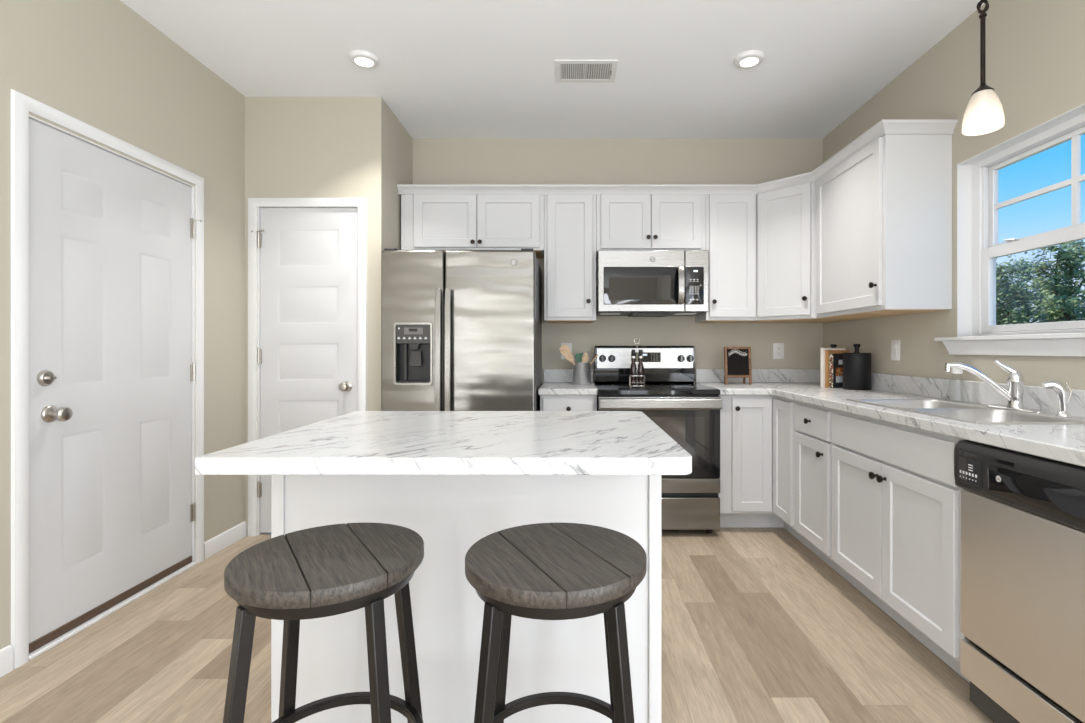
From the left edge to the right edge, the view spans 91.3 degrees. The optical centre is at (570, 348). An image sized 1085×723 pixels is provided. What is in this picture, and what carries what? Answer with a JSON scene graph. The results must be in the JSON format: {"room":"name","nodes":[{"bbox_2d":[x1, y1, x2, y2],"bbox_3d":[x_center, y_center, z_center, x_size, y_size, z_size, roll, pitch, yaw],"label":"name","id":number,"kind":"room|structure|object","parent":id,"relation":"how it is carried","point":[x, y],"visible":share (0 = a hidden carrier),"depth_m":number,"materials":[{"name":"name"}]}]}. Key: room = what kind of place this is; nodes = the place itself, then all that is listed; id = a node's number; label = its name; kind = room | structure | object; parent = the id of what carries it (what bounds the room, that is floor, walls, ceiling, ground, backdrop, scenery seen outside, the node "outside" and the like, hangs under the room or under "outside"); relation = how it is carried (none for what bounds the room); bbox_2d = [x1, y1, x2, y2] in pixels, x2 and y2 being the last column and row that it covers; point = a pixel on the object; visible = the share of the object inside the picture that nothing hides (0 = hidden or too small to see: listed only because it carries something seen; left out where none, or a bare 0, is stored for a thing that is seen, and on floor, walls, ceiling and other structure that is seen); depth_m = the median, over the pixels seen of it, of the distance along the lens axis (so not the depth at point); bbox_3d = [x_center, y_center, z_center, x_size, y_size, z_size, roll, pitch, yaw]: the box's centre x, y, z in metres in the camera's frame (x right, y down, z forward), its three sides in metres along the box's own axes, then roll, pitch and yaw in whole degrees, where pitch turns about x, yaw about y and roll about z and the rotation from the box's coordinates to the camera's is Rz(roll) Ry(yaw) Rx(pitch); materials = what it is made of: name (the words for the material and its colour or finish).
{"room":"kitchen","nodes":[
{"label":"kitchen","id":0,"kind":"room"},
{"bbox_2d":[0,0,244,649],"bbox_3d":[-2.111,-0.205,-0.645,0.150,2.740,7.910,0,0,0],"label":"wall","id":1,"kind":"structure","parent":0,"point":[100,64],"depth_m":2.58,"materials":[{"name":"beige paint"}]},
{"bbox_2d":[0,645,12,677],"bbox_3d":[-2.030,1.119,-1.339,0.013,0.092,6.522,0,0,0],"label":"baseboard","id":2,"kind":"structure","parent":1,"relation":"attached to","point":[6,654],"depth_m":1.90,"materials":[{"name":"white paint"}]},
{"bbox_2d":[11,89,203,668],"bbox_3d":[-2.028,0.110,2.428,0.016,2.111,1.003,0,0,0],"label":"trim","id":3,"kind":"structure","parent":1,"relation":"attached to","point":[21,104],"depth_m":1.97,"materials":[{"name":"white paint"}]},
{"bbox_2d":[29,562,196,659],"bbox_3d":[-2.104,1.158,2.426,0.164,0.014,0.883,0,0,0],"label":"trim","id":4,"kind":"structure","parent":1,"relation":"attached to","point":[116,607],"depth_m":2.31,"materials":[{"name":"white paint"}]},
{"bbox_2d":[29,118,201,652],"bbox_3d":[-2.031,0.139,2.447,0.114,2.021,0.908,0,0,0],"label":"door","id":5,"kind":"structure","parent":1,"relation":"in","point":[111,370],"depth_m":2.33,"materials":[{"name":"white paint"}]},
{"bbox_2d":[204,521,246,559],"bbox_3d":[-2.030,1.119,3.120,0.013,0.092,0.377,0,0,0],"label":"baseboard","id":6,"kind":"structure","parent":1,"relation":"attached to","point":[227,538],"depth_m":3.10,"materials":[{"name":"white paint"}]},
{"bbox_2d":[245,97,386,535],"bbox_3d":[-1.611,-0.205,3.365,0.851,2.740,0.110,0,0,0],"label":"wall","id":7,"kind":"structure","parent":0,"point":[296,147],"depth_m":3.31,"materials":[{"name":"beige paint"}]},
{"bbox_2d":[251,208,357,532],"bbox_3d":[-1.659,0.133,3.308,0.659,2.036,0.105,0,0,0],"label":"door","id":8,"kind":"structure","parent":7,"relation":"in","point":[307,354],"depth_m":3.32,"materials":[{"name":"white paint"}]},
{"bbox_2d":[248,198,366,535],"bbox_3d":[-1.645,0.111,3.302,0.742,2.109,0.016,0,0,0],"label":"trim","id":9,"kind":"structure","parent":7,"relation":"attached to","point":[253,203],"depth_m":3.30,"materials":[{"name":"white paint"}]},
{"bbox_2d":[387,105,412,249],"bbox_3d":[-1.240,-0.205,3.770,0.110,2.740,0.700,0,0,0],"label":"wall","id":10,"kind":"structure","parent":0,"point":[399,141],"depth_m":3.60,"materials":[{"name":"beige paint"}]},
{"bbox_2d":[0,527,994,722],"bbox_3d":[-0.075,1.215,-0.315,4.221,0.100,8.870,0,0,0],"label":"floor","id":11,"kind":"structure","parent":0,"point":[756,627],"depth_m":2.00,"materials":[{"name":"brown wood"}]},
{"bbox_2d":[223,523,423,722],"bbox_3d":[-0.501,0.794,1.107,0.380,0.742,0.380,0,0,-7],"label":"bar stool","id":12,"kind":"object","parent":11,"relation":"on","point":[335,569],"visible":1,"depth_m":1.02,"materials":[{"name":"grey wood"}]},
{"bbox_2d":[381,248,541,410],"bbox_3d":[-0.671,0.282,3.506,0.915,1.766,0.837,0,0,0],"label":"refrigerator","id":13,"kind":"object","parent":11,"relation":"on","point":[461,330],"visible":0.68,"depth_m":3.15,"materials":[{"name":"silver metal"}]},
{"bbox_2d":[271,475,660,722],"bbox_3d":[-0.291,0.728,1.788,1.087,0.874,0.624,0,0,0],"label":"kitchen island","id":14,"kind":"object","parent":11,"relation":"on","point":[450,513],"visible":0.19,"depth_m":1.48,"materials":[{"name":"white paint"}]},
{"bbox_2d":[195,411,691,474],"bbox_3d":[-0.292,0.271,1.684,1.154,0.040,0.924,0,0,0],"label":"island countertop","id":15,"kind":"structure","parent":14,"relation":"on","point":[357,442],"depth_m":1.35,"materials":[{"name":"white stone"}]},
{"bbox_2d":[465,523,646,722],"bbox_3d":[-0.031,0.794,1.107,0.380,0.742,0.380,0,0,0],"label":"bar stool","id":16,"kind":"object","parent":11,"relation":"on","point":[540,571],"visible":1,"depth_m":1.00,"materials":[{"name":"grey wood"}]},
{"bbox_2d":[540,395,596,410],"bbox_3d":[-0.016,0.728,3.639,0.358,0.875,0.659,0,0,0],"label":"base cabinet","id":17,"kind":"object","parent":11,"relation":"on","point":[547,402],"visible":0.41,"depth_m":3.34,"materials":[{"name":"white paint"}]},
{"bbox_2d":[538,369,596,394],"bbox_3d":[-0.019,0.220,3.650,0.371,0.140,0.639,0,0,0],"label":"countertop","id":18,"kind":"structure","parent":17,"relation":"on","point":[556,381],"depth_m":3.63,"materials":[{"name":"white stone"}]},
{"bbox_2d":[573,362,590,384],"bbox_3d":[0.077,0.172,3.750,0.128,0.157,0.128,0,0,0],"label":"utensil crock","id":19,"kind":"object","parent":18,"relation":"on","point":[581,370],"visible":0.93,"depth_m":3.70,"materials":[{"name":"metal"}]},
{"bbox_2d":[559,344,574,365],"bbox_3d":[0.019,0.104,3.713,0.206,0.274,0.023,0,0,-16],"label":"wooden spoon","id":20,"kind":"object","parent":19,"relation":"in","point":[565,351],"visible":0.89,"depth_m":3.70,"materials":[{"name":"brown wood"}]},
{"bbox_2d":[575,353,582,361],"bbox_3d":[0.062,0.133,3.774,0.069,0.212,0.020,0,0,0],"label":"spatula","id":21,"kind":"object","parent":19,"relation":"in","point":[578,356],"visible":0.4,"depth_m":3.77,"materials":[{"name":"green plastic"}]},
{"bbox_2d":[582,353,587,361],"bbox_3d":[0.098,0.132,3.722,0.046,0.214,0.021,0,0,18],"label":"wooden spoon","id":22,"kind":"object","parent":19,"relation":"in","point":[585,356],"visible":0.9,"depth_m":3.72,"materials":[{"name":"brown wood"}]},
{"bbox_2d":[594,346,721,532],"bbox_3d":[0.548,0.571,3.594,0.759,1.188,0.722,0,0,0],"label":"range","id":23,"kind":"object","parent":11,"relation":"on","point":[688,411],"visible":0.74,"depth_m":3.29,"materials":[{"name":"silver metal"}]},
{"bbox_2d":[629,338,644,387],"bbox_3d":[0.430,0.089,3.450,0.098,0.324,0.056,0,0,0],"label":"caddy","id":24,"kind":"object","parent":23,"relation":"on","point":[635,338],"visible":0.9,"depth_m":3.43,"materials":[{"name":"silver metal"}]},
{"bbox_2d":[630,349,636,385],"bbox_3d":[0.406,0.120,3.450,0.047,0.235,0.045,0,0,0],"label":"cruet bottle","id":25,"kind":"object","parent":24,"relation":"in","point":[633,351],"visible":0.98,"depth_m":3.44,"materials":[{"name":"brown glass"}]},
{"bbox_2d":[637,349,643,385],"bbox_3d":[0.454,0.120,3.450,0.047,0.235,0.045,0,0,0],"label":"cruet bottle","id":26,"kind":"object","parent":24,"relation":"in","point":[640,382],"visible":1,"depth_m":3.44,"materials":[{"name":"brown glass"}]},
{"bbox_2d":[594,383,719,394],"bbox_3d":[0.548,0.268,3.591,0.759,0.036,0.619,0,0,0],"label":"cooktop","id":27,"kind":"object","parent":23,"relation":"in","point":[602,388],"depth_m":3.29,"materials":[{"name":"glass"}]},
{"bbox_2d":[718,395,813,551],"bbox_3d":[1.410,0.728,3.499,0.948,0.875,0.939,0,0,0],"label":"base cabinet","id":28,"kind":"object","parent":11,"relation":"on","point":[757,432],"visible":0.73,"depth_m":3.34,"materials":[{"name":"white paint"}]},
{"bbox_2d":[695,369,1084,466],"bbox_3d":[1.407,0.220,2.304,0.953,0.140,3.329,0,0,0],"label":"countertop","id":29,"kind":"structure","parent":28,"relation":"on","point":[1059,442],"depth_m":2.36,"materials":[{"name":"white stone"}]},
{"bbox_2d":[724,347,751,383],"bbox_3d":[1.170,0.116,3.746,0.186,0.265,0.107,0,0,0],"label":"easel","id":30,"kind":"object","parent":29,"relation":"on","point":[737,360],"visible":1,"depth_m":3.71,"materials":[{"name":"brown wood"}]},
{"bbox_2d":[821,348,845,387],"bbox_3d":[1.717,0.121,3.470,0.190,0.256,0.024,0,0,-20],"label":"book","id":31,"kind":"object","parent":29,"relation":"on","point":[822,349],"visible":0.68,"depth_m":3.43,"materials":[{"name":"white paper"}]},
{"bbox_2d":[829,354,842,387],"bbox_3d":[1.747,0.140,3.425,0.166,0.220,0.031,0,0,-20],"label":"book","id":32,"kind":"object","parent":29,"relation":"on","point":[835,360],"visible":0.63,"depth_m":3.40,"materials":[{"name":"paper"}]},
{"bbox_2d":[830,354,832,387],"bbox_3d":[1.669,0.140,3.398,0.001,0.216,0.028,0,0,-20],"label":"print","id":33,"kind":"object","parent":32,"relation":"attached to","point":[831,355],"depth_m":3.40},
{"bbox_2d":[836,368,842,375],"bbox_3d":[1.755,0.167,3.413,0.128,0.095,0.001,0,0,-20],"label":"photo","id":34,"kind":"object","parent":32,"relation":"attached to","point":[839,371],"depth_m":3.40},
{"bbox_2d":[825,350,848,387],"bbox_3d":[1.734,0.129,3.450,0.185,0.242,0.020,0,0,-20],"label":"book","id":35,"kind":"object","parent":29,"relation":"on","point":[827,352],"visible":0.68,"depth_m":3.42,"materials":[{"name":"orange paper"}]},
{"bbox_2d":[843,344,870,389],"bbox_3d":[1.772,0.109,3.285,0.157,0.282,0.157,0,0,0],"label":"canister","id":36,"kind":"object","parent":29,"relation":"on","point":[856,365],"visible":0.99,"depth_m":3.22,"materials":[{"name":"black ceramic"}]},
{"bbox_2d":[847,399,1084,423],"bbox_3d":[1.593,0.330,2.175,0.497,0.172,0.834,0,0,0],"label":"sink","id":37,"kind":"object","parent":29,"relation":"in","point":[964,411],"visible":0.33,"depth_m":2.16,"materials":[{"name":"silver metal"}]},
{"bbox_2d":[945,368,966,397],"bbox_3d":[1.800,0.153,2.470,0.095,0.180,0.095,0,0,0],"label":"soap bottle","id":38,"kind":"object","parent":37,"relation":"on","point":[954,370],"visible":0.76,"depth_m":2.45,"materials":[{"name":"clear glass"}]},
{"bbox_2d":[1042,380,1072,416],"bbox_3d":[1.780,0.179,1.940,0.089,0.130,0.048,0,0,30],"label":"sprayer","id":39,"kind":"object","parent":37,"relation":"on","point":[1064,394],"visible":1,"depth_m":1.93,"materials":[{"name":"silver metal"}]},
{"bbox_2d":[945,359,1046,412],"bbox_3d":[1.696,0.142,2.140,0.253,0.202,0.250,0,0,0],"label":"faucet","id":40,"kind":"object","parent":29,"relation":"on","point":[1014,393],"visible":1,"depth_m":2.14,"materials":[{"name":"silver metal"}]},
{"bbox_2d":[795,401,853,585],"bbox_3d":[1.562,0.728,2.817,0.644,0.875,0.427,0,0,0],"label":"base cabinet","id":41,"kind":"object","parent":11,"relation":"on","point":[813,423],"visible":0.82,"depth_m":2.78,"materials":[{"name":"white paint"}]},
{"bbox_2d":[832,409,969,682],"bbox_3d":[1.562,0.728,2.171,0.644,0.875,0.865,0,0,0],"label":"base cabinet","id":42,"kind":"object","parent":11,"relation":"on","point":[896,495],"visible":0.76,"depth_m":2.05,"materials":[{"name":"white paint"}]},
{"bbox_2d":[954,440,1084,722],"bbox_3d":[1.547,0.730,1.434,0.602,0.870,0.596,0,0,0],"label":"dishwasher","id":43,"kind":"object","parent":11,"relation":"on","point":[1022,515],"visible":0.98,"depth_m":1.49,"materials":[{"name":"silver metal"}]},
{"bbox_2d":[960,464,976,481],"bbox_3d":[1.250,0.386,1.668,0.001,0.048,0.072,0,0,0],"label":"print","id":44,"kind":"object","parent":43,"relation":"attached to","point":[968,472],"depth_m":1.67},
{"bbox_2d":[970,640,1082,722],"bbox_3d":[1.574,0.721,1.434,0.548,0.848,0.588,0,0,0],"label":"kick plate","id":45,"kind":"object","parent":43,"relation":"in","point":[994,711],"depth_m":1.63,"materials":[{"name":"silver metal"}]},
{"bbox_2d":[120,0,984,138],"bbox_3d":[-0.075,-1.635,-0.315,4.221,0.120,8.870,0,0,0],"label":"ceiling","id":46,"kind":"structure","parent":0,"point":[446,69],"depth_m":2.84,"materials":[{"name":"white paint"}]},
{"bbox_2d":[349,50,378,68],"bbox_3d":[-1.120,-1.563,2.870,0.155,0.024,0.155,0,0,0],"label":"recessed light","id":47,"kind":"object","parent":46,"relation":"in","point":[360,58],"visible":1,"depth_m":2.85,"materials":[{"name":"white paint"}]},
{"bbox_2d":[555,60,617,81],"bbox_3d":[0.085,-1.567,3.002,0.343,0.016,0.233,0,0,0],"label":"ceiling vent","id":48,"kind":"object","parent":46,"relation":"in","point":[566,70],"visible":1,"depth_m":2.99,"materials":[{"name":"white metal"}]},
{"bbox_2d":[734,50,763,68],"bbox_3d":[0.965,-1.563,2.870,0.155,0.024,0.155,0,0,0],"label":"recessed light","id":49,"kind":"object","parent":46,"relation":"in","point":[751,58],"visible":1,"depth_m":2.85,"materials":[{"name":"white paint"}]},
{"bbox_2d":[962,0,1004,135],"bbox_3d":[1.632,-1.223,2.100,0.134,0.704,0.134,0,0,0],"label":"pendant lamp","id":50,"kind":"object","parent":46,"relation":"hanging from","point":[984,113],"visible":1,"depth_m":2.09,"materials":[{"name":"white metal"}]},
{"bbox_2d":[413,139,822,383],"bbox_3d":[0.425,-0.205,4.045,3.220,2.740,0.150,0,0,0],"label":"wall","id":51,"kind":"structure","parent":0,"point":[435,161],"depth_m":3.97,"materials":[{"name":"beige paint"}]},
{"bbox_2d":[401,194,543,258],"bbox_3d":[-0.676,-0.876,3.780,0.981,0.398,0.379,0,0,0],"label":"upper cabinet","id":52,"kind":"object","parent":51,"relation":"attached to","point":[445,222],"visible":0.94,"depth_m":3.63,"materials":[{"name":"white paint"}]},
{"bbox_2d":[561,343,571,358],"bbox_3d":[-0.034,0.015,3.966,0.080,0.120,0.007,0,0,0],"label":"outlet","id":53,"kind":"object","parent":51,"relation":"attached to","point":[569,345],"visible":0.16,"depth_m":3.96,"materials":[{"name":"white plastic"}]},
{"bbox_2d":[544,369,592,382],"bbox_3d":[-0.019,0.200,3.959,0.371,0.100,0.020,0,0,0],"label":"backsplash","id":54,"kind":"structure","parent":51,"relation":"attached to","point":[550,375],"depth_m":3.95,"materials":[{"name":"white stone"}]},
{"bbox_2d":[544,194,595,322],"bbox_3d":[-0.005,-0.634,3.780,0.356,0.882,0.379,0,0,0],"label":"upper cabinet","id":55,"kind":"object","parent":51,"relation":"attached to","point":[569,219],"visible":1,"depth_m":3.63,"materials":[{"name":"white paint"}]},
{"bbox_2d":[596,194,705,257],"bbox_3d":[0.550,-0.872,3.780,0.750,0.406,0.379,0,0,0],"label":"upper cabinet","id":56,"kind":"object","parent":51,"relation":"attached to","point":[623,221],"visible":0.91,"depth_m":3.63,"materials":[{"name":"white paint"}]},
{"bbox_2d":[596,250,708,316],"bbox_3d":[0.549,-0.450,3.721,0.736,0.430,0.494,0,0,0],"label":"microwave","id":57,"kind":"object","parent":56,"relation":"attached to","point":[630,283],"visible":1,"depth_m":3.53,"materials":[{"name":"silver metal"}]},
{"bbox_2d":[695,194,755,322],"bbox_3d":[1.101,-0.634,3.780,0.346,0.882,0.379,0,0,0],"label":"upper cabinet","id":58,"kind":"object","parent":51,"relation":"attached to","point":[730,218],"visible":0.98,"depth_m":3.63,"materials":[{"name":"white paint"}]},
{"bbox_2d":[773,343,783,358],"bbox_3d":[1.554,0.015,3.966,0.080,0.120,0.007,0,0,0],"label":"outlet","id":59,"kind":"object","parent":51,"relation":"attached to","point":[778,348],"visible":1,"depth_m":3.96,"materials":[{"name":"white plastic"}]},
{"bbox_2d":[743,182,864,322],"bbox_3d":[1.579,-0.634,3.663,0.610,0.882,0.613,0,0,0],"label":"upper cabinet","id":60,"kind":"object","parent":51,"relation":"attached to","point":[786,217],"visible":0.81,"depth_m":3.49,"materials":[{"name":"white paint"}]},
{"bbox_2d":[823,0,1084,389],"bbox_3d":[1.960,-0.205,-0.315,0.150,2.740,8.570,0,0,0],"label":"wall","id":61,"kind":"structure","parent":0,"point":[1035,49],"depth_m":2.48,"materials":[{"name":"beige paint"}]},
{"bbox_2d":[816,134,951,317],"bbox_3d":[1.694,-0.634,2.990,0.379,0.882,0.739,0,0,0],"label":"upper cabinet","id":62,"kind":"object","parent":61,"relation":"attached to","point":[884,213],"visible":1,"depth_m":2.62,"materials":[{"name":"white paint"}]},
{"bbox_2d":[397,120,957,193],"bbox_3d":[0.482,-1.089,3.468,3.250,0.057,0.926,0,0,21],"label":"crown molding","id":63,"kind":"structure","parent":62,"relation":"attached to","point":[883,127],"depth_m":3.60,"materials":[{"name":"white paint"}]},
{"bbox_2d":[695,369,1084,416],"bbox_3d":[1.407,0.200,2.304,0.953,0.100,3.329,0,0,0],"label":"backsplash","id":64,"kind":"structure","parent":61,"relation":"attached to","point":[1034,397],"depth_m":2.73,"materials":[{"name":"white stone"}]},
{"bbox_2d":[891,340,899,360],"bbox_3d":[1.880,0.007,3.075,0.009,0.120,0.080,0,0,0],"label":"light switch","id":65,"kind":"object","parent":61,"relation":"attached to","point":[895,344],"visible":1,"depth_m":3.07,"materials":[{"name":"white plastic"}]},
{"bbox_2d":[934,333,1084,340],"bbox_3d":[1.897,-0.049,2.104,0.113,0.020,1.168,0,0,0],"label":"trim","id":66,"kind":"structure","parent":61,"relation":"attached to","point":[1056,335],"depth_m":2.19,"materials":[{"name":"white paint"}]},
{"bbox_2d":[942,338,1084,355],"bbox_3d":[1.868,-0.006,2.102,0.034,0.066,1.083,0,0,0],"label":"trim","id":67,"kind":"structure","parent":61,"relation":"attached to","point":[1030,347],"depth_m":2.19,"materials":[{"name":"white paint"}]},
{"bbox_2d":[957,103,1084,336],"bbox_3d":[1.919,-0.480,2.104,0.068,0.843,0.968,0,0,0],"label":"trim","id":68,"kind":"structure","parent":61,"relation":"attached to","point":[964,169],"depth_m":2.58,"materials":[{"name":"white paint"}]},
{"bbox_2d":[972,113,1084,335],"bbox_3d":[1.993,-0.480,2.104,0.080,0.843,0.968,0,0,0],"label":"window","id":69,"kind":"structure","parent":61,"relation":"in","point":[986,248],"depth_m":2.40,"materials":[{"name":"white plastic"}]},
{"label":"outside","id":70,"kind":"structure","parent":0,"visible":0},
{"bbox_3d":[31.142,1.815,27.500,57.715,0.200,95.000,0,0,0],"label":"lawn","id":71,"kind":"structure","parent":70,"visible":0},
{"bbox_2d":[996,267,1031,322],"bbox_3d":[22.781,-1.475,29.418,4.477,6.471,4.856,0,0,0],"label":"tree","id":72,"kind":"object","parent":71,"relation":"on","point":[996,267],"visible":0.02,"depth_m":28.32,"materials":[{"name":"green plant"}]},
{"bbox_2d":[996,279,1035,323],"bbox_3d":[26.515,-1.515,32.500,5.532,6.488,4.682,0,0,25],"label":"tree","id":73,"kind":"object","parent":71,"relation":"on","point":[1017,279],"visible":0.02,"depth_m":31.72,"materials":[{"name":"green plant"}]},
{"bbox_2d":[996,255,1049,324],"bbox_3d":[18.232,-1.119,22.566,3.796,5.700,4.090,0,0,-7],"label":"tree","id":74,"kind":"object","parent":71,"relation":"on","point":[1005,318],"visible":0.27,"depth_m":21.80,"materials":[{"name":"green plant"}]},
{"bbox_2d":[996,251,1083,323],"bbox_3d":[20.475,-1.174,24.007,4.288,6.463,4.080,0,0,0],"label":"tree","id":75,"kind":"object","parent":71,"relation":"on","point":[1037,256],"visible":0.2,"depth_m":23.45,"materials":[{"name":"green plant"}]},
{"bbox_2d":[1020,242,1084,322],"bbox_3d":[18.438,-1.232,19.899,2.954,5.931,3.096,0,0,0],"label":"tree","id":76,"kind":"object","parent":71,"relation":"on","point":[1062,311],"visible":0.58,"depth_m":19.61,"materials":[{"name":"green plant"}]},
{"bbox_2d":[1028,274,1076,321],"bbox_3d":[24.083,-1.167,26.879,2.760,5.808,2.619,0,0,0],"label":"tree","id":77,"kind":"object","parent":71,"relation":"on","point":[1032,280],"visible":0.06,"depth_m":27.20,"materials":[{"name":"green plant"}]},
{"bbox_2d":[1031,279,1084,322],"bbox_3d":[28.561,-1.352,31.251,4.803,6.287,4.867,0,0,17],"label":"tree","id":78,"kind":"object","parent":71,"relation":"on","point":[1061,279],"visible":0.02,"depth_m":31.48,"materials":[{"name":"green plant"}]},
{"bbox_2d":[1034,247,1084,322],"bbox_3d":[20.976,-1.298,21.727,3.455,6.064,3.064,0,0,0],"label":"tree","id":79,"kind":"object","parent":71,"relation":"on","point":[1077,259],"visible":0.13,"depth_m":21.93,"materials":[{"name":"green plant"}]},
{"bbox_2d":[1042,240,1084,321],"bbox_3d":[20.165,-1.481,19.782,4.117,6.426,3.591,0,0,-35],"label":"tree","id":80,"kind":"object","parent":71,"relation":"on","point":[1080,243],"visible":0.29,"depth_m":20.16,"materials":[{"name":"green plant"}]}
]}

